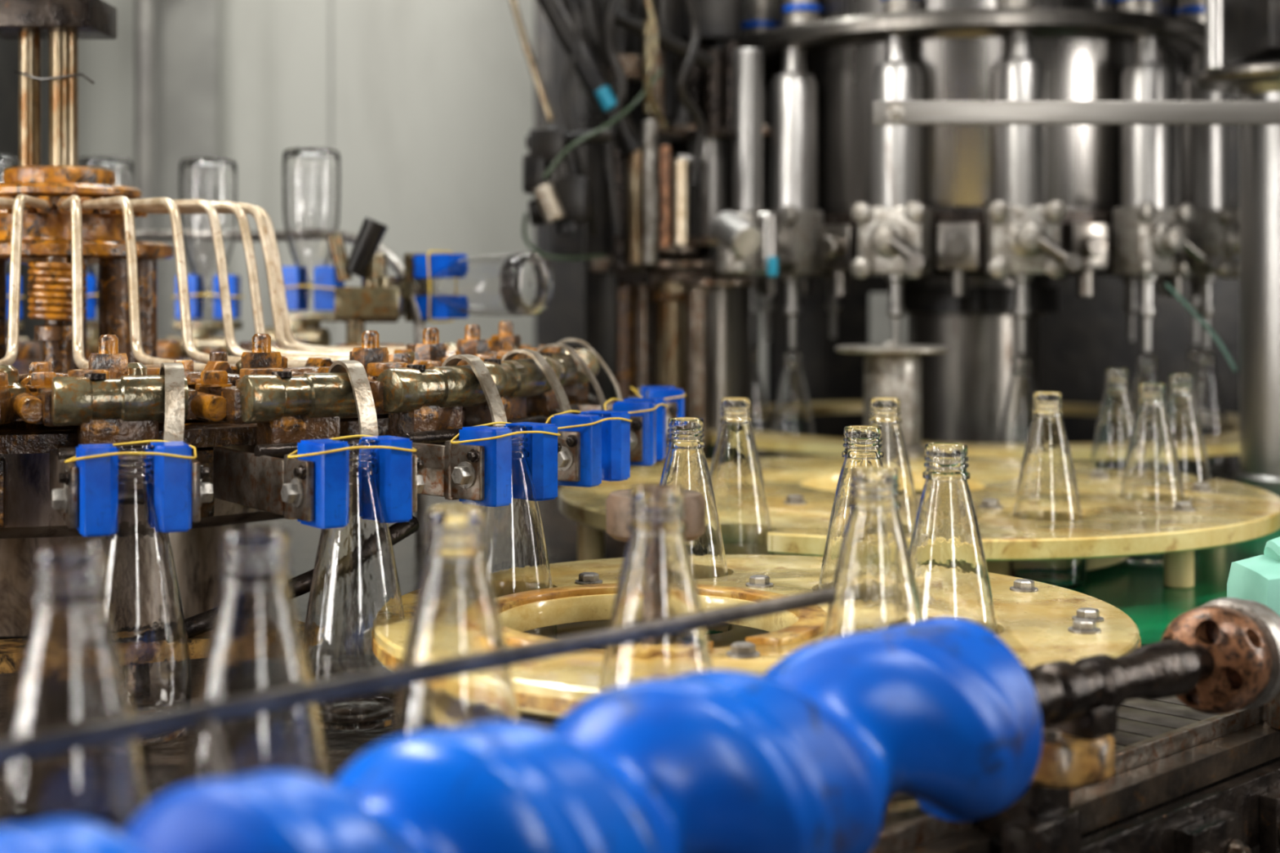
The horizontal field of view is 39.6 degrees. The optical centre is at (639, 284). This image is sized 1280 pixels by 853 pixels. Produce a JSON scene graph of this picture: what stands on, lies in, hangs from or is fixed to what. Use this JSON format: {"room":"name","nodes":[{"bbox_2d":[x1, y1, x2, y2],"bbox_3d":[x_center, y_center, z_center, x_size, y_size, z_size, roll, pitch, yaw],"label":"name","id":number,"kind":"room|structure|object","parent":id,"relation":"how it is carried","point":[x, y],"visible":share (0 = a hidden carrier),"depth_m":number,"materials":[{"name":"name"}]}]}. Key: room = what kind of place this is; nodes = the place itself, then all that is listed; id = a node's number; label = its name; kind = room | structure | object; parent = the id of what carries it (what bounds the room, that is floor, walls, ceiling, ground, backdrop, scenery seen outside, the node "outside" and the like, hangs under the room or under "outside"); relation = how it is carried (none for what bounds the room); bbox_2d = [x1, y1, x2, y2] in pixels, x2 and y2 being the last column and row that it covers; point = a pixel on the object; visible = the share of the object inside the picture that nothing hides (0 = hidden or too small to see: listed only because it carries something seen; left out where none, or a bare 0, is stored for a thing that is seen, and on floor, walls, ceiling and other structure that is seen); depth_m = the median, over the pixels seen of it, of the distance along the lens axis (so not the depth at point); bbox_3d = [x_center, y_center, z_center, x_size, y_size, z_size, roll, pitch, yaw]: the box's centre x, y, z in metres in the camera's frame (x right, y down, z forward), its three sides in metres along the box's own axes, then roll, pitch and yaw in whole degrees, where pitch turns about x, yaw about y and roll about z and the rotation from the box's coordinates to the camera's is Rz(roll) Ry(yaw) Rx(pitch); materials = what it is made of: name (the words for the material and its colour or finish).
{"room":"processing plant","nodes":[
{"label":"processing plant","id":0,"kind":"room"},
{"bbox_2d":[78,0,534,356],"bbox_3d":[0.000,-0.200,5.000,7.200,3.100,0.100,0,0,0],"label":"wall","id":1,"kind":"structure","parent":0,"point":[433,100],"depth_m":4.95,"materials":[{"name":"paint"}]},
{"bbox_2d":[135,0,152,241],"bbox_3d":[-1.200,-0.200,4.600,0.040,3.000,0.650,0,0,0],"label":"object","id":2,"kind":"object","parent":1,"relation":"attached to","point":[144,8],"visible":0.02,"depth_m":4.28,"materials":[{"name":"grey metal"}]},
{"bbox_2d":[329,0,332,346],"bbox_3d":[-0.860,-0.200,4.949,0.008,3.000,0.006,0,0,0],"label":"trim","id":3,"kind":"structure","parent":1,"relation":"attached to","point":[331,1],"depth_m":4.95,"materials":[{"name":"paint"}]},
{"bbox_3d":[0.000,1.350,1.900,7.200,0.100,7.000,0,0,0],"label":"floor","id":4,"kind":"structure","parent":0,"visible":0},
{"bbox_2d":[0,37,48,358],"bbox_3d":[-1.900,0.100,4.375,0.750,2.400,0.550,0,0,0],"label":"wall","id":5,"kind":"structure","parent":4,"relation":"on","point":[9,48],"depth_m":4.34,"materials":[{"name":"black metal"}]},
{"bbox_2d":[162,0,221,339],"bbox_3d":[-1.230,-0.195,4.850,0.220,2.990,0.120,0,0,0],"label":"wall panel","id":6,"kind":"object","parent":4,"relation":"on","point":[192,28],"visible":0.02,"depth_m":4.85,"materials":[{"name":"paint"}]},
{"bbox_2d":[0,453,1279,852],"bbox_3d":[0.100,0.820,2.062,3.200,0.960,3.376,0,0,0],"label":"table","id":7,"kind":"object","parent":4,"relation":"on","point":[1221,794],"visible":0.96,"depth_m":1.28,"materials":[{"name":"metal"}]},
{"bbox_2d":[96,444,191,746],"bbox_3d":[-0.366,0.222,1.285,0.080,0.210,0.080,0,0,0],"label":"glass bottle","id":8,"kind":"object","parent":7,"relation":"on","point":[144,608],"visible":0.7,"depth_m":1.26,"materials":[{"name":"clear glass"}]},
{"bbox_2d":[0,620,304,673],"bbox_3d":[-0.545,0.312,1.426,0.561,0.055,0.129,0,0,-9],"label":"guide","id":9,"kind":"object","parent":7,"relation":"on","point":[11,650],"visible":0.02,"depth_m":1.41,"materials":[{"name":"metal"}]},
{"bbox_2d":[0,0,528,636],"bbox_3d":[-0.620,-0.305,1.900,1.000,1.289,1.000,0,0,0],"label":"carousel","id":10,"kind":"object","parent":7,"relation":"on","point":[59,219],"visible":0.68,"depth_m":1.80,"materials":[{"name":"metal"}]},
{"bbox_2d":[0,372,19,424],"bbox_3d":[-0.556,0.109,1.337,0.142,0.138,0.255,0,0,-7],"label":"gripper","id":11,"kind":"object","parent":10,"relation":"attached to","point":[6,415],"visible":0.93,"depth_m":1.39,"materials":[{"name":"metal"}]},
{"bbox_2d":[6,275,27,341],"bbox_3d":[-0.891,0.046,2.436,0.094,0.118,0.095,0,0,-27],"label":"flipped gripper","id":12,"kind":"object","parent":10,"relation":"attached to","point":[21,323],"visible":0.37,"depth_m":2.45,"materials":[{"name":"blue plastic"}]},
{"bbox_2d":[0,154,17,268],"bbox_3d":[-0.900,-0.073,2.453,0.080,0.210,0.080,0,0,0],"label":"glass bottle","id":13,"kind":"object","parent":12,"relation":"on","point":[6,162],"visible":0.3,"depth_m":2.43,"materials":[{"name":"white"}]},
{"bbox_2d":[11,333,213,537],"bbox_3d":[-0.410,0.109,1.378,0.142,0.138,0.255,0,0,-22],"label":"gripper","id":14,"kind":"object","parent":10,"relation":"attached to","point":[109,407],"visible":0.96,"depth_m":1.34,"materials":[{"name":"blue plastic"}]},
{"bbox_2d":[84,373,106,379],"bbox_3d":[-0.418,0.070,1.363,0.016,0.004,0.016,0,0,-22],"label":"bolt","id":15,"kind":"object","parent":14,"relation":"on","point":[88,375],"depth_m":1.36,"materials":[{"name":"metal"}]},
{"bbox_2d":[187,333,424,528],"bbox_3d":[-0.277,0.109,1.411,0.142,0.138,0.255,0,0,-36],"label":"gripper","id":16,"kind":"object","parent":10,"relation":"attached to","point":[297,468],"visible":0.87,"depth_m":1.38,"materials":[{"name":"metal"}]},
{"bbox_2d":[271,371,292,377],"bbox_3d":[-0.281,0.070,1.394,0.016,0.004,0.016,0,0,-36],"label":"bolt","id":17,"kind":"object","parent":16,"relation":"on","point":[273,374],"depth_m":1.39,"materials":[{"name":"metal"}]},
{"bbox_2d":[282,329,561,506],"bbox_3d":[-0.189,0.109,1.523,0.255,0.138,0.142,0,0,41],"label":"gripper","id":18,"kind":"object","parent":10,"relation":"attached to","point":[424,402],"visible":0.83,"depth_m":1.48,"materials":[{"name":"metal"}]},
{"bbox_2d":[406,364,426,370],"bbox_3d":[-0.190,0.070,1.506,0.016,0.004,0.016,0,0,41],"label":"bolt","id":19,"kind":"object","parent":18,"relation":"on","point":[409,367],"depth_m":1.50,"materials":[{"name":"metal"}]},
{"bbox_2d":[413,327,631,487],"bbox_3d":[-0.138,0.109,1.643,0.255,0.138,0.142,0,0,28],"label":"gripper","id":20,"kind":"object","parent":10,"relation":"attached to","point":[595,444],"visible":0.51,"depth_m":1.61,"materials":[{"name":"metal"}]},
{"bbox_2d":[484,359,501,364],"bbox_3d":[-0.135,0.070,1.627,0.016,0.004,0.016,0,0,28],"label":"bolt","id":21,"kind":"object","parent":20,"relation":"on","point":[486,361],"depth_m":1.62,"materials":[{"name":"metal"}]},
{"bbox_2d":[457,324,667,466],"bbox_3d":[-0.104,0.109,1.795,0.255,0.138,0.142,0,0,11],"label":"gripper","id":22,"kind":"object","parent":10,"relation":"attached to","point":[647,415],"visible":0.34,"depth_m":1.77,"materials":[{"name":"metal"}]},
{"bbox_2d":[539,352,552,356],"bbox_3d":[-0.096,0.070,1.780,0.016,0.004,0.016,0,0,11],"label":"bolt","id":23,"kind":"object","parent":22,"relation":"on","point":[546,354],"depth_m":1.77,"materials":[{"name":"metal"}]},
{"bbox_2d":[490,320,685,442],"bbox_3d":[-0.079,0.109,1.971,0.255,0.138,0.142,0,0,-8],"label":"gripper","id":24,"kind":"object","parent":10,"relation":"attached to","point":[577,393],"visible":0.33,"depth_m":1.95,"materials":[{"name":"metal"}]},
{"bbox_2d":[134,229,426,544],"bbox_3d":[-0.510,0.130,2.517,0.588,0.421,0.114,0,0,30],"label":"rail","id":25,"kind":"object","parent":7,"relation":"on","point":[393,261],"visible":0.38,"depth_m":2.37,"materials":[{"name":"metal"}]},
{"bbox_2d":[86,275,98,355],"bbox_3d":[-0.751,0.046,2.486,0.094,0.118,0.095,0,0,-13],"label":"flipped gripper","id":26,"kind":"object","parent":25,"relation":"attached to","point":[92,340],"visible":0.15,"depth_m":2.48,"materials":[{"name":"blue plastic"}]},
{"bbox_2d":[78,156,133,306],"bbox_3d":[-0.755,-0.073,2.505,0.080,0.210,0.080,0,0,0],"label":"glass bottle","id":27,"kind":"object","parent":26,"relation":"on","point":[122,167],"visible":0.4,"depth_m":2.48,"materials":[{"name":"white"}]},
{"bbox_2d":[164,275,244,357],"bbox_3d":[-0.612,0.046,2.501,0.094,0.118,0.095,0,0,1],"label":"flipped gripper","id":28,"kind":"object","parent":25,"relation":"attached to","point":[205,333],"visible":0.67,"depth_m":2.50,"materials":[{"name":"blue plastic"}]},
{"bbox_2d":[178,156,237,306],"bbox_3d":[-0.612,-0.073,2.520,0.080,0.210,0.080,0,0,0],"label":"glass bottle","id":29,"kind":"object","parent":28,"relation":"on","point":[208,179],"visible":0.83,"depth_m":2.49,"materials":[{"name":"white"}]},
{"bbox_2d":[264,266,344,346],"bbox_3d":[-0.467,0.034,2.481,0.094,0.118,0.095,0,0,15],"label":"flipped gripper","id":30,"kind":"object","parent":25,"relation":"attached to","point":[304,326],"visible":0.62,"depth_m":2.48,"materials":[{"name":"blue plastic"}]},
{"bbox_2d":[282,147,340,298],"bbox_3d":[-0.462,-0.085,2.499,0.080,0.210,0.080,0,0,0],"label":"glass bottle","id":31,"kind":"object","parent":30,"relation":"on","point":[311,176],"visible":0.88,"depth_m":2.47,"materials":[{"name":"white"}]},
{"bbox_2d":[361,250,468,322],"bbox_3d":[-0.294,0.003,2.338,0.141,0.094,0.071,0,0,6],"label":"flipped gripper","id":32,"kind":"object","parent":25,"relation":"attached to","point":[416,265],"visible":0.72,"depth_m":2.32,"materials":[{"name":"blue plastic"}]},
{"bbox_2d":[413,252,554,315],"bbox_3d":[-0.214,0.002,2.294,0.210,0.080,0.080,-2,-1,37],"label":"glass bottle","id":33,"kind":"object","parent":32,"relation":"on","point":[516,283],"visible":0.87,"depth_m":2.24,"materials":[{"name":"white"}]},
{"bbox_2d":[143,515,419,802],"bbox_3d":[-0.367,0.271,1.337,0.348,0.138,0.454,0,0,0],"label":"rail","id":34,"kind":"object","parent":7,"relation":"on","point":[160,779],"visible":0.1,"depth_m":1.43,"materials":[{"name":"metal"}]},
{"bbox_2d":[302,439,404,732],"bbox_3d":[-0.213,0.222,1.330,0.080,0.210,0.080,0,0,0],"label":"glass bottle","id":35,"kind":"object","parent":7,"relation":"on","point":[355,590],"visible":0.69,"depth_m":1.30,"materials":[{"name":"clear glass"}]},
{"bbox_2d":[326,217,404,343],"bbox_3d":[-0.356,0.127,2.300,0.098,0.427,0.050,0,0,0],"label":"lever","id":36,"kind":"object","parent":7,"relation":"on","point":[355,306],"visible":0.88,"depth_m":2.29,"materials":[{"name":"black metal"}]},
{"bbox_2d":[0,587,835,777],"bbox_3d":[-0.174,0.261,0.762,0.846,0.158,0.044,0,0,-44],"label":"rail","id":37,"kind":"object","parent":7,"relation":"on","point":[207,715],"visible":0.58,"depth_m":0.82,"materials":[{"name":"metal"}]},
{"bbox_2d":[478,425,557,638],"bbox_3d":[-0.108,0.222,1.460,0.080,0.210,0.080,0,0,0],"label":"glass bottle","id":38,"kind":"object","parent":7,"relation":"on","point":[517,561],"visible":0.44,"depth_m":1.44,"materials":[{"name":"white"}]},
{"bbox_2d":[0,597,1279,852],"bbox_3d":[0.034,0.244,0.854,1.074,0.118,0.113,0,0,-44],"label":"screw","id":39,"kind":"object","parent":7,"relation":"attached to","point":[808,754],"visible":1,"depth_m":0.81,"materials":[{"name":"blue plastic"}]},
{"bbox_2d":[537,0,770,400],"bbox_3d":[0.027,-0.176,3.267,0.427,1.238,0.777,0,0,0],"label":"support structure","id":40,"kind":"object","parent":7,"relation":"on","point":[721,20],"visible":0.34,"depth_m":3.05,"materials":[{"name":"black metal"}]},
{"bbox_2d":[509,0,554,122],"bbox_3d":[-0.184,-0.399,2.981,0.106,0.261,0.026,0,0,32],"label":"hose","id":41,"kind":"object","parent":40,"relation":"hanging from","point":[513,3],"visible":1,"depth_m":2.98,"materials":[{"name":"beige plastic"}]},
{"bbox_2d":[605,488,705,542],"bbox_3d":[0.011,0.243,1.250,0.070,0.194,0.070,0,0,0],"label":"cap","id":42,"kind":"object","parent":7,"relation":"on","point":[617,504],"visible":0.21,"depth_m":1.23,"materials":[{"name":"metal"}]},
{"bbox_2d":[594,20,779,464],"bbox_3d":[0.073,-0.037,2.889,0.293,0.782,0.483,0,0,0],"label":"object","id":43,"kind":"object","parent":7,"relation":"on","point":[704,341],"visible":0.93,"depth_m":2.93,"materials":[{"name":"metal"}]},
{"bbox_2d":[522,69,662,260],"bbox_3d":[-0.057,-0.194,2.792,0.276,0.312,0.101,0,0,-33],"label":"connector","id":44,"kind":"object","parent":43,"relation":"attached to","point":[563,201],"visible":1,"depth_m":2.73,"materials":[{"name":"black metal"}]},
{"bbox_2d":[561,0,597,235],"bbox_3d":[-0.091,-0.280,2.820,0.025,0.405,0.078,0,0,41],"label":"hose","id":45,"kind":"object","parent":44,"relation":"hanging from","point":[573,5],"visible":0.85,"depth_m":2.80,"materials":[{"name":"black rubber"}]},
{"bbox_2d":[601,0,627,235],"bbox_3d":[-0.041,-0.285,2.850,0.041,0.413,0.018,0,0,0],"label":"hose","id":46,"kind":"object","parent":43,"relation":"hanging from","point":[612,56],"visible":0.95,"depth_m":2.84,"materials":[{"name":"black rubber"}]},
{"bbox_2d":[644,0,668,130],"bbox_3d":[0.028,-0.365,2.820,0.026,0.236,0.071,0,0,34],"label":"hose","id":47,"kind":"object","parent":43,"relation":"hanging from","point":[652,103],"visible":1,"depth_m":2.80,"materials":[{"name":"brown rubber"}]},
{"bbox_2d":[676,0,706,185],"bbox_3d":[0.082,-0.326,2.825,0.048,0.336,0.066,0,0,0],"label":"hose","id":48,"kind":"object","parent":43,"relation":"hanging from","point":[691,5],"visible":1,"depth_m":2.81,"materials":[{"name":"black rubber"}]},
{"bbox_2d":[689,139,731,236],"bbox_3d":[0.120,-0.162,3.000,0.072,0.168,0.072,0,0,0],"label":"pipe","id":49,"kind":"object","parent":43,"relation":"on","point":[712,197],"depth_m":2.97,"materials":[{"name":"silver metal"}]},
{"bbox_2d":[705,286,751,460],"bbox_3d":[0.134,0.171,3.050,0.112,0.342,0.112,0,0,0],"label":"canister","id":50,"kind":"object","parent":43,"relation":"on","point":[728,308],"depth_m":3.00,"materials":[{"name":"silver metal"}]},
{"bbox_2d":[659,417,732,635],"bbox_3d":[0.040,0.222,1.550,0.080,0.210,0.080,0,0,0],"label":"glass bottle","id":51,"kind":"object","parent":7,"relation":"on","point":[686,466],"visible":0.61,"depth_m":1.53,"materials":[{"name":"white"}]},
{"bbox_2d":[372,554,1141,730],"bbox_3d":[0.085,0.291,1.360,0.574,0.098,0.574,0,0,0],"label":"wheel","id":52,"kind":"object","parent":7,"relation":"on","point":[1041,623],"visible":0.37,"depth_m":1.35,"materials":[{"name":"plastic"}]},
{"bbox_2d":[817,425,884,590],"bbox_3d":[0.183,0.222,1.460,0.080,0.210,0.080,0,0,0],"label":"glass bottle","id":53,"kind":"object","parent":7,"relation":"on","point":[862,445],"visible":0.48,"depth_m":1.45,"materials":[{"name":"white"}]},
{"bbox_2d":[703,0,1239,443],"bbox_3d":[0.600,-0.281,3.189,0.972,1.238,0.954,0,0,0],"label":"machine","id":54,"kind":"object","parent":7,"relation":"on","point":[969,228],"visible":0.74,"depth_m":2.87,"materials":[{"name":"silver metal"}]},
{"bbox_2d":[706,400,1239,481],"bbox_3d":[0.600,0.293,3.200,1.120,0.094,1.120,0,0,0],"label":"guide","id":55,"kind":"object","parent":7,"relation":"on","point":[1226,443],"visible":0.08,"depth_m":2.80,"materials":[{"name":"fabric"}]},
{"bbox_2d":[751,348,770,457],"bbox_3d":[0.195,0.221,3.186,0.080,0.210,0.080,0,0,0],"label":"glass bottle","id":56,"kind":"object","parent":55,"relation":"on","point":[759,415],"visible":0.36,"depth_m":3.16,"materials":[{"name":"clear glass"}]},
{"bbox_2d":[768,352,817,457],"bbox_3d":[0.257,0.221,2.985,0.080,0.210,0.080,0,0,0],"label":"glass bottle","id":57,"kind":"object","parent":55,"relation":"on","point":[793,415],"visible":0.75,"depth_m":2.96,"materials":[{"name":"clear glass"}]},
{"bbox_2d":[1183,348,1204,376],"bbox_3d":[1.005,0.221,3.214,0.080,0.210,0.080,0,0,0],"label":"glass bottle","id":58,"kind":"object","parent":55,"relation":"on","point":[1190,368],"visible":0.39,"depth_m":3.20,"materials":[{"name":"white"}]},
{"bbox_2d":[1192,352,1231,479],"bbox_3d":[0.958,0.221,3.010,0.080,0.210,0.080,0,0,0],"label":"glass bottle","id":59,"kind":"object","parent":55,"relation":"on","point":[1207,397],"visible":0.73,"depth_m":2.98,"materials":[{"name":"clear glass"}]},
{"bbox_2d":[976,704,1117,852],"bbox_3d":[0.251,0.325,1.096,0.082,0.140,0.081,0,0,0],"label":"support bracket","id":60,"kind":"object","parent":7,"relation":"on","point":[1080,753],"visible":0.51,"depth_m":1.07,"materials":[{"name":"metal"}]},
{"bbox_2d":[869,696,1267,852],"bbox_3d":[0.137,0.333,1.127,2.001,0.014,0.118,0,0,-44],"label":"conveyor","id":61,"kind":"object","parent":7,"relation":"on","point":[1148,731],"visible":0.18,"depth_m":1.30,"materials":[{"name":"metal"}]},
{"bbox_2d":[0,542,150,835],"bbox_3d":[-0.253,0.222,0.790,0.080,0.210,0.080,0,0,0],"label":"glass bottle","id":62,"kind":"object","parent":61,"relation":"on","point":[71,673],"visible":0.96,"depth_m":0.77,"materials":[{"name":"clear glass"}]},
{"bbox_2d":[180,525,329,786],"bbox_3d":[-0.183,0.222,0.846,0.080,0.210,0.080,0,0,0],"label":"glass bottle","id":63,"kind":"object","parent":61,"relation":"on","point":[255,642],"visible":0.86,"depth_m":0.83,"materials":[{"name":"clear glass"}]},
{"bbox_2d":[389,505,519,738],"bbox_3d":[-0.096,0.222,0.927,0.080,0.210,0.080,0,0,0],"label":"glass bottle","id":64,"kind":"object","parent":61,"relation":"on","point":[455,613],"visible":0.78,"depth_m":0.91,"materials":[{"name":"white"}]},
{"bbox_2d":[597,484,713,693],"bbox_3d":[0.010,0.222,1.025,0.080,0.210,0.080,0,0,0],"label":"glass bottle","id":65,"kind":"object","parent":61,"relation":"on","point":[657,580],"visible":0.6,"depth_m":1.01,"materials":[{"name":"white"}]},
{"bbox_2d":[822,466,923,813],"bbox_3d":[0.149,0.222,1.130,0.080,0.210,0.080,0,0,0],"label":"glass bottle","id":66,"kind":"object","parent":61,"relation":"on","point":[874,584],"visible":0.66,"depth_m":1.11,"materials":[{"name":"white"}]},
{"bbox_2d":[908,442,998,634],"bbox_3d":[0.224,0.222,1.300,0.080,0.210,0.080,0,0,0],"label":"glass bottle","id":67,"kind":"object","parent":61,"relation":"on","point":[946,548],"visible":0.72,"depth_m":1.28,"materials":[{"name":"white"}]},
{"bbox_2d":[1073,528,1279,646],"bbox_3d":[0.650,0.334,2.260,1.300,0.012,1.280,0,0,0],"label":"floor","id":68,"kind":"structure","parent":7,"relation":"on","point":[1140,592],"depth_m":1.92,"materials":[{"name":"green plastic"}]},
{"bbox_2d":[835,341,950,494],"bbox_3d":[0.372,0.211,2.620,0.168,0.255,0.168,0,0,0],"label":"pedestal","id":69,"kind":"object","parent":68,"relation":"on","point":[891,369],"visible":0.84,"depth_m":2.58,"materials":[{"name":"metal"}]},
{"bbox_2d":[868,397,917,533],"bbox_3d":[0.251,0.222,1.820,0.080,0.210,0.080,0,0,0],"label":"glass bottle","id":70,"kind":"object","parent":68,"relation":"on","point":[885,413],"visible":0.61,"depth_m":1.80,"materials":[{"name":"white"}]},
{"bbox_2d":[558,455,1279,588],"bbox_3d":[0.330,0.284,2.169,0.858,0.087,0.860,0,0,-40],"label":"wheel","id":71,"kind":"object","parent":68,"relation":"on","point":[800,491],"visible":0.53,"depth_m":1.96,"materials":[{"name":"plastic"}]},
{"bbox_2d":[709,397,774,555],"bbox_3d":[0.098,0.222,1.820,0.080,0.210,0.080,0,0,0],"label":"glass bottle","id":72,"kind":"object","parent":71,"relation":"on","point":[735,470],"visible":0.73,"depth_m":1.80,"materials":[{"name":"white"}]},
{"bbox_2d":[997,357,1035,443],"bbox_3d":[0.600,0.221,2.795,0.080,0.210,0.080,0,0,0],"label":"glass bottle","id":73,"kind":"object","parent":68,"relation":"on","point":[1016,419],"visible":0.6,"depth_m":2.78,"materials":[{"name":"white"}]},
{"bbox_2d":[1009,391,1085,590],"bbox_3d":[0.440,0.222,1.920,0.080,0.210,0.080,0,0,0],"label":"glass bottle","id":74,"kind":"object","parent":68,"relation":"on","point":[1047,490],"visible":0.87,"depth_m":1.90,"materials":[{"name":"white"}]},
{"bbox_2d":[871,0,1279,497],"bbox_3d":[0.688,-0.231,2.459,0.775,1.138,0.341,0,0,0],"label":"metal frame","id":75,"kind":"structure","parent":68,"relation":"on","point":[1242,37],"depth_m":2.45,"materials":[{"name":"silver metal"}]},
{"bbox_2d":[1164,282,1237,372],"bbox_3d":[0.811,0.061,2.571,0.011,0.127,0.126,0,0,-36],"label":"hose","id":76,"kind":"object","parent":75,"relation":"hanging from","point":[1167,286],"visible":1,"depth_m":2.56,"materials":[{"name":"green rubber"}]},
{"bbox_2d":[1089,368,1135,469],"bbox_3d":[0.655,0.222,2.440,0.080,0.210,0.080,0,0,0],"label":"glass bottle","id":77,"kind":"object","parent":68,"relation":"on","point":[1117,415],"visible":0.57,"depth_m":2.42,"materials":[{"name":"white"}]},
{"bbox_2d":[1131,355,1159,414],"bbox_3d":[0.815,0.221,2.857,0.080,0.210,0.080,0,0,0],"label":"glass bottle","id":78,"kind":"object","parent":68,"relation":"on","point":[1147,366],"visible":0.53,"depth_m":2.84,"materials":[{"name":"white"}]},
{"bbox_2d":[1119,382,1185,566],"bbox_3d":[0.602,0.222,2.090,0.080,0.210,0.080,0,0,0],"label":"glass bottle","id":79,"kind":"object","parent":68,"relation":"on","point":[1152,472],"visible":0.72,"depth_m":2.07,"materials":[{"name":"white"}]},
{"bbox_2d":[1165,373,1211,480],"bbox_3d":[0.700,0.222,2.300,0.080,0.210,0.080,0,0,0],"label":"glass bottle","id":80,"kind":"object","parent":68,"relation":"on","point":[1181,407],"visible":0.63,"depth_m":2.28,"materials":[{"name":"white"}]},
{"bbox_2d":[1226,537,1279,731],"bbox_3d":[0.516,0.257,1.360,0.116,0.167,0.100,0,0,0],"label":"cover","id":81,"kind":"object","parent":7,"relation":"on","point":[1257,578],"visible":0.59,"depth_m":1.35,"materials":[{"name":"green paint"}]},
{"bbox_2d":[534,0,1239,443],"bbox_3d":[1.000,0.040,4.440,2.500,2.520,0.520,0,0,0],"label":"tall cabinet","id":82,"kind":"object","parent":4,"relation":"on","point":[1087,337],"visible":0.08,"depth_m":4.20,"materials":[{"name":"black metal"}]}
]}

